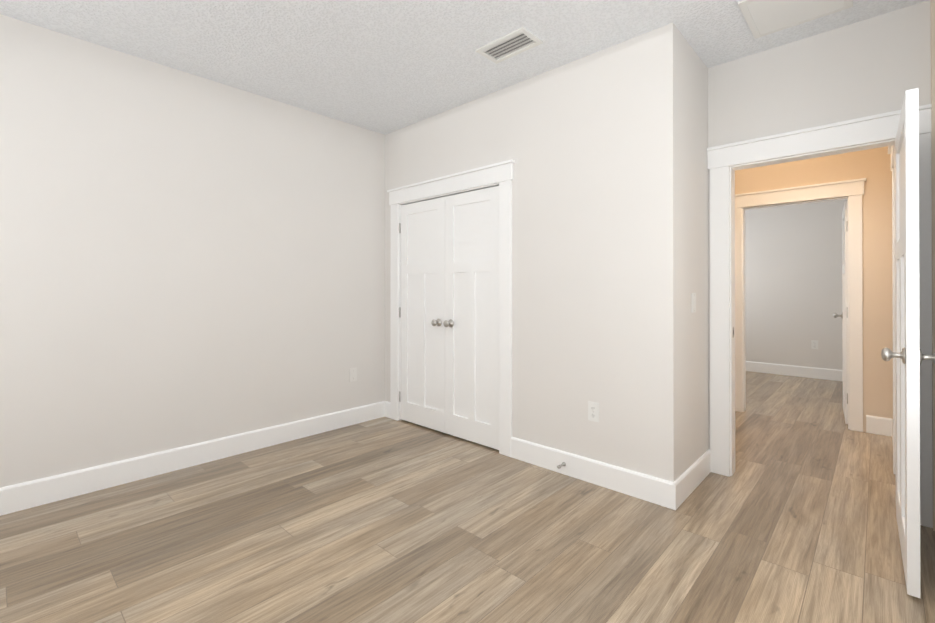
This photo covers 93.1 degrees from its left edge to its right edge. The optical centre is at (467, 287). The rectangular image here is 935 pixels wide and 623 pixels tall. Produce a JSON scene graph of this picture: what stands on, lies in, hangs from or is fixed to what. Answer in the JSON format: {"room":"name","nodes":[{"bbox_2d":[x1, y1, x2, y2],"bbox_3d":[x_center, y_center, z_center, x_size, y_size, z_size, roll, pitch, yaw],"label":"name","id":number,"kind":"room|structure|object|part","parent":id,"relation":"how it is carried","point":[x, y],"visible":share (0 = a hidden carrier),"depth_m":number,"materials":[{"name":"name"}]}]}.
{"room":"empty bedroom","nodes":[
{"label":"empty bedroom","id":0,"kind":"room"},
{"bbox_2d":[0,14,384,487],"bbox_3d":[-1.761,-0.119,3.094,0.100,2.600,4.370,0,0,43],"label":"wall","id":1,"kind":"structure","parent":0,"point":[186,259],"depth_m":2.84,"materials":[{"name":"paint"}]},
{"bbox_2d":[0,401,389,515],"bbox_3d":[-1.931,1.110,2.811,0.030,0.140,3.470,0,0,43],"label":"baseboard","id":2,"kind":"structure","parent":1,"relation":"attached to","point":[25,495],"depth_m":2.83,"materials":[{"name":"white wood"}]},
{"bbox_2d":[350,367,356,381],"bbox_3d":[-0.991,0.753,3.843,0.006,0.115,0.070,0,0,43],"label":"outlet","id":3,"kind":"object","parent":1,"relation":"attached to","point":[353,374],"visible":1,"depth_m":3.84,"materials":[{"name":"white plastic"}]},
{"bbox_2d":[0,0,927,134],"bbox_3d":[1.290,-1.479,3.154,5.100,0.120,9.200,0,0,43],"label":"ceiling","id":4,"kind":"structure","parent":0,"point":[384,67],"depth_m":2.52,"materials":[{"name":"white paint"}]},
{"bbox_2d":[475,26,542,63],"bbox_3d":[0.241,-1.415,2.599,0.345,0.011,0.200,0,0,43],"label":"ceiling vent","id":5,"kind":"object","parent":4,"relation":"in","point":[512,44],"visible":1,"depth_m":2.59,"materials":[{"name":"white metal"}]},
{"bbox_2d":[738,0,852,38],"bbox_3d":[1.641,-1.417,2.216,0.420,0.011,0.420,0,0,43],"label":"attic hatch","id":6,"kind":"object","parent":4,"relation":"in","point":[764,17],"visible":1,"depth_m":2.27,"materials":[{"name":"white paint"}]},
{"bbox_2d":[0,371,934,622],"bbox_3d":[1.290,1.241,3.145,5.100,0.120,9.200,0,0,43],"label":"floor","id":7,"kind":"structure","parent":0,"point":[792,519],"depth_m":2.07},
{"bbox_2d":[385,30,653,475],"bbox_3d":[0.167,-0.118,3.305,2.440,2.600,0.100,0,0,43],"label":"wall","id":8,"kind":"structure","parent":0,"point":[574,140],"depth_m":2.77,"materials":[{"name":"paint"}]},
{"bbox_2d":[399,223,400,401],"bbox_3d":[-0.594,0.220,3.961,0.011,1.590,0.035,0,0,43],"label":"left closet door hinges","id":9,"kind":"object","parent":8,"relation":"attached to","point":[399,307],"visible":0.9,"depth_m":3.95,"materials":[{"name":"grey metal"}]},
{"bbox_2d":[400,197,444,432],"bbox_3d":[-0.401,0.218,3.747,0.566,1.902,0.104,0,0,43],"label":"closet door","id":10,"kind":"structure","parent":8,"relation":"in","point":[422,389],"depth_m":3.75,"materials":[{"name":"white wood"}]},
{"bbox_3d":[-0.256,0.284,3.588,0.064,0.064,0.069,0,0,43],"label":"knob","id":11,"kind":"part","parent":10,"relation":"part of","materials":[{"name":"grey metal"}]},
{"bbox_2d":[387,159,514,456],"bbox_3d":[-0.165,0.149,3.586,1.415,2.068,0.138,0,0,43],"label":"trim","id":12,"kind":"structure","parent":8,"relation":"attached to","point":[500,174],"depth_m":3.25,"materials":[{"name":"white wood"}]},
{"bbox_2d":[443,186,498,449],"bbox_3d":[0.016,0.217,3.361,0.566,1.902,0.104,0,0,43],"label":"closet door","id":13,"kind":"structure","parent":8,"relation":"in","point":[471,323],"depth_m":3.37,"materials":[{"name":"white wood"}]},
{"bbox_3d":[-0.154,0.283,3.493,0.064,0.064,0.069,0,0,43],"label":"knob","id":14,"kind":"part","parent":13,"relation":"part of","materials":[{"name":"grey metal"}]},
{"bbox_2d":[588,401,598,421],"bbox_3d":[0.761,0.749,2.678,0.070,0.115,0.008,0,0,43],"label":"outlet","id":15,"kind":"object","parent":8,"relation":"attached to","point":[593,411],"visible":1,"depth_m":2.67,"materials":[{"name":"white plastic"}]},
{"bbox_2d":[511,437,679,509],"bbox_3d":[0.707,1.110,2.720,1.088,0.140,0.015,0,0,43],"label":"baseboard","id":16,"kind":"structure","parent":8,"relation":"attached to","point":[676,493],"depth_m":2.63,"materials":[{"name":"white wood"}]},
{"bbox_2d":[557,462,565,468],"bbox_3d":[0.586,1.114,2.775,0.026,0.026,0.072,0,0,43],"label":"doorstop","id":17,"kind":"object","parent":16,"relation":"attached to","point":[562,464],"visible":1,"depth_m":2.78,"materials":[{"name":"grey metal"}]},
{"bbox_2d":[654,23,708,481],"bbox_3d":[1.292,-0.121,2.651,0.100,2.600,0.670,0,0,43],"label":"wall","id":18,"kind":"structure","parent":0,"point":[681,388],"depth_m":2.45,"materials":[{"name":"paint"}]},
{"bbox_2d":[675,449,710,504],"bbox_3d":[1.337,1.109,2.611,0.015,0.140,0.660,0,0,43],"label":"baseboard","id":19,"kind":"structure","parent":18,"relation":"attached to","point":[700,469],"depth_m":2.59,"materials":[{"name":"white wood"}]},
{"bbox_2d":[692,293,695,312],"bbox_3d":[1.342,0.089,2.624,0.010,0.115,0.070,0,0,43],"label":"light switch","id":20,"kind":"object","parent":18,"relation":"attached to","point":[693,302],"visible":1,"depth_m":2.61,"materials":[{"name":"white plastic"}]},
{"bbox_2d":[745,199,846,369],"bbox_3d":[4.179,-0.108,6.267,2.500,2.600,0.100,0,0,43],"label":"wall","id":21,"kind":"structure","parent":0,"point":[793,279],"depth_m":5.98,"materials":[{"name":"paint"}]},
{"bbox_2d":[746,361,842,380],"bbox_3d":[4.148,1.122,6.214,2.280,0.140,0.015,0,0,43],"label":"baseboard","id":22,"kind":"structure","parent":21,"relation":"attached to","point":[790,370],"depth_m":5.96,"materials":[{"name":"white wood"}]},
{"bbox_2d":[811,340,817,348],"bbox_3d":[4.568,0.750,5.830,0.070,0.115,0.008,0,0,43],"label":"outlet","id":23,"kind":"object","parent":21,"relation":"attached to","point":[814,344],"visible":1,"depth_m":5.83,"materials":[{"name":"white plastic"}]},
{"bbox_2d":[735,146,892,431],"bbox_3d":[2.530,-0.115,4.387,2.637,2.600,0.100,0,0,43],"label":"wall","id":24,"kind":"structure","parent":0,"point":[872,167],"depth_m":3.61,"materials":[{"name":"paint"}]},
{"bbox_2d":[735,178,865,431],"bbox_3d":[2.928,0.145,3.991,0.995,2.078,0.138,0,0,43],"label":"door frame","id":25,"kind":"structure","parent":24,"relation":"attached to","point":[853,190],"depth_m":3.74,"materials":[{"name":"white wood"}]},
{"bbox_2d":[834,201,847,423],"bbox_3d":[3.497,0.215,4.091,0.173,1.915,0.760,0,0,39],"label":"door","id":26,"kind":"structure","parent":24,"relation":"in","point":[843,315],"depth_m":3.81,"materials":[{"name":"white wood"}]},
{"bbox_3d":[3.691,0.273,4.333,0.173,0.064,0.064,0,0,39],"label":"knob","id":27,"kind":"part","parent":26,"relation":"part of","materials":[{"name":"grey metal"}]},
{"bbox_3d":[3.269,0.211,3.794,0.035,1.570,0.011,0,0,39],"label":"door hinges","id":28,"kind":"part","parent":26,"relation":"part of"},
{"bbox_2d":[888,418,892,441],"bbox_3d":[3.085,1.111,3.200,0.015,0.140,0.880,0,0,43],"label":"baseboard","id":29,"kind":"structure","parent":24,"relation":"attached to","point":[890,421],"depth_m":3.52,"materials":[{"name":"white wood"}]},
{"bbox_2d":[708,0,930,448],"bbox_3d":[1.983,-0.121,2.535,1.270,2.600,0.100,0,0,43],"label":"wall","id":30,"kind":"structure","parent":0,"point":[879,64],"depth_m":2.47,"materials":[{"name":"paint"}]},
{"bbox_2d":[707,104,932,527],"bbox_3d":[2.221,0.142,2.805,1.050,2.075,0.897,0,0,43],"label":"door frame","id":31,"kind":"structure","parent":30,"relation":"attached to","point":[725,162],"depth_m":2.66,"materials":[{"name":"white wood"}]},
{"bbox_2d":[881,88,934,597],"bbox_3d":[1.940,0.207,1.961,0.173,1.915,0.771,0,0,42],"label":"entry door","id":32,"kind":"structure","parent":30,"relation":"in","point":[908,355],"depth_m":1.68,"materials":[{"name":"white wood"}]},
{"bbox_3d":[1.726,0.266,1.722,0.173,0.064,0.064,0,0,42],"label":"knob","id":33,"kind":"part","parent":32,"relation":"part of","materials":[{"name":"grey metal"}]},
{"bbox_2d":[930,0,934,530],"bbox_3d":[2.842,-0.120,2.820,0.150,2.600,1.775,0,0,43],"label":"wall","id":34,"kind":"structure","parent":0,"point":[932,2],"depth_m":2.15,"materials":[{"name":"paint"}]}
]}

